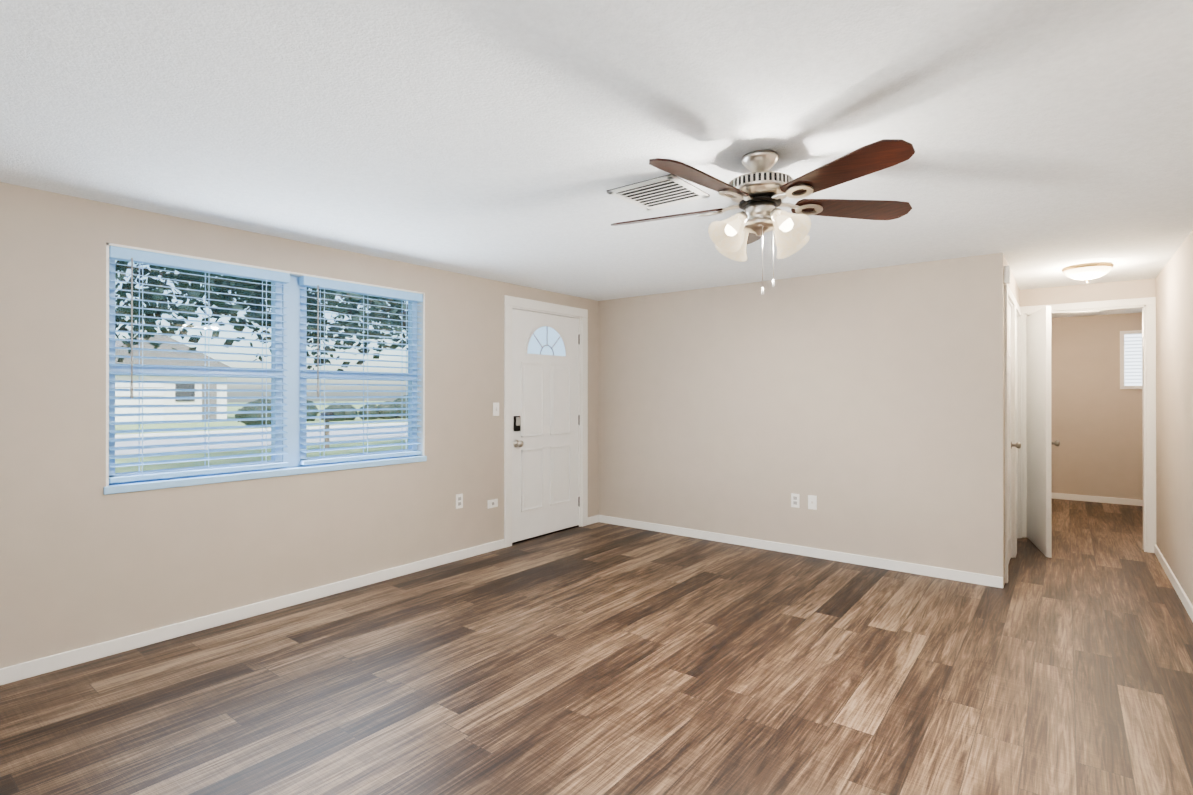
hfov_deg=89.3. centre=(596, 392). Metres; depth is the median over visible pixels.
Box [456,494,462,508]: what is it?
outlet
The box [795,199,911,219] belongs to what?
blade
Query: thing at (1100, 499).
baseboard
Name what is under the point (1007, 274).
door chime
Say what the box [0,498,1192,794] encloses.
floor
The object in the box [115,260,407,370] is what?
tree
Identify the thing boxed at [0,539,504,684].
baseboard
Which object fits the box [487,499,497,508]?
outlet
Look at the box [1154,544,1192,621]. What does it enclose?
baseboard
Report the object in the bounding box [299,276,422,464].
window blind
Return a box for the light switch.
[493,402,498,415]
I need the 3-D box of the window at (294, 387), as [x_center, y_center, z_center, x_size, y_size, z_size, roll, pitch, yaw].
[-1.952,-0.122,3.871,0.164,1.280,1.950,0,0,38]
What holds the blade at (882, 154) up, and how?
attached to the motor
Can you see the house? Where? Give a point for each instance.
(124, 352)
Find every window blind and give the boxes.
[109,246,289,482]
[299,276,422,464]
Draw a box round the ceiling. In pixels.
[0,0,1192,317]
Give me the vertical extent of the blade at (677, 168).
0.046 m
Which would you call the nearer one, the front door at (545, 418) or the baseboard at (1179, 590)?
the baseboard at (1179, 590)
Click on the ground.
(185, 448)
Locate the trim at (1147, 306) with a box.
[1025,297,1155,552]
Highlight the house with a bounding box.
[115,335,229,421]
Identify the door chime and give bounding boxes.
[1004,265,1009,283]
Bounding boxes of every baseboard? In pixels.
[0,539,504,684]
[596,515,1002,587]
[1051,492,1142,505]
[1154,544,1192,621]
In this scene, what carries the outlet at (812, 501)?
attached to the wall at (866, 408)
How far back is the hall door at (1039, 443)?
5.10 m
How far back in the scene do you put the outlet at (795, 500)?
5.01 m
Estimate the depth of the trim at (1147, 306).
5.08 m
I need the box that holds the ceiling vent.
[607,174,709,210]
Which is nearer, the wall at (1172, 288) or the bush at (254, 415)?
the wall at (1172, 288)
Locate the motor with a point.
(761, 184)
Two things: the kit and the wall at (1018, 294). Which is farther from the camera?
the wall at (1018, 294)
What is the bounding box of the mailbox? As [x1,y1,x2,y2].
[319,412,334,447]
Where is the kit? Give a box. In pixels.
[709,208,810,294]
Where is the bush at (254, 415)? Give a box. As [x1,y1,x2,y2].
[234,399,270,427]
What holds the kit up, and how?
attached to the motor
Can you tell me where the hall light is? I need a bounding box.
[1062,262,1113,281]
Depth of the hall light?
4.51 m
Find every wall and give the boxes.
[0,182,599,668]
[600,253,1007,587]
[1008,270,1023,480]
[1024,279,1147,535]
[1152,230,1192,604]
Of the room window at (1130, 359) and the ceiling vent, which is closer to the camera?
the ceiling vent
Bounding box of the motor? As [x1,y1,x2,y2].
[729,150,792,235]
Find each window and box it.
[104,242,426,494]
[1120,330,1141,388]
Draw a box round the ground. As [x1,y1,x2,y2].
[115,401,407,472]
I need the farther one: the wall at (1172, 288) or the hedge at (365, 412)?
the hedge at (365, 412)
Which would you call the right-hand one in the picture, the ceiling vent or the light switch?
the ceiling vent
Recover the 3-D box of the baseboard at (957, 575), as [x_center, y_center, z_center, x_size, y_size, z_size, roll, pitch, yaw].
[1.401,1.304,5.211,3.506,0.075,0.013,0,0,38]
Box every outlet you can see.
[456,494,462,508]
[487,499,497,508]
[791,493,799,507]
[808,495,816,509]
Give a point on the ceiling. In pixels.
(516, 140)
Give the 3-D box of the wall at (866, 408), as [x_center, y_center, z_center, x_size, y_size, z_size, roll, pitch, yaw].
[1.456,0.191,5.261,3.476,2.300,0.150,0,0,38]
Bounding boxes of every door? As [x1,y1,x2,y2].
[504,295,587,547]
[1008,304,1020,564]
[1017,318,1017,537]
[1026,306,1059,557]
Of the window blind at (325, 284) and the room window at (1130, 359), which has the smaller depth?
the window blind at (325, 284)
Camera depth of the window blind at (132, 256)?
3.40 m
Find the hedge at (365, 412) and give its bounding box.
[307,395,407,420]
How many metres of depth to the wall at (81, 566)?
3.31 m
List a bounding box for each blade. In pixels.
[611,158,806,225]
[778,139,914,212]
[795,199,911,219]
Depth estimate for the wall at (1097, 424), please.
7.42 m

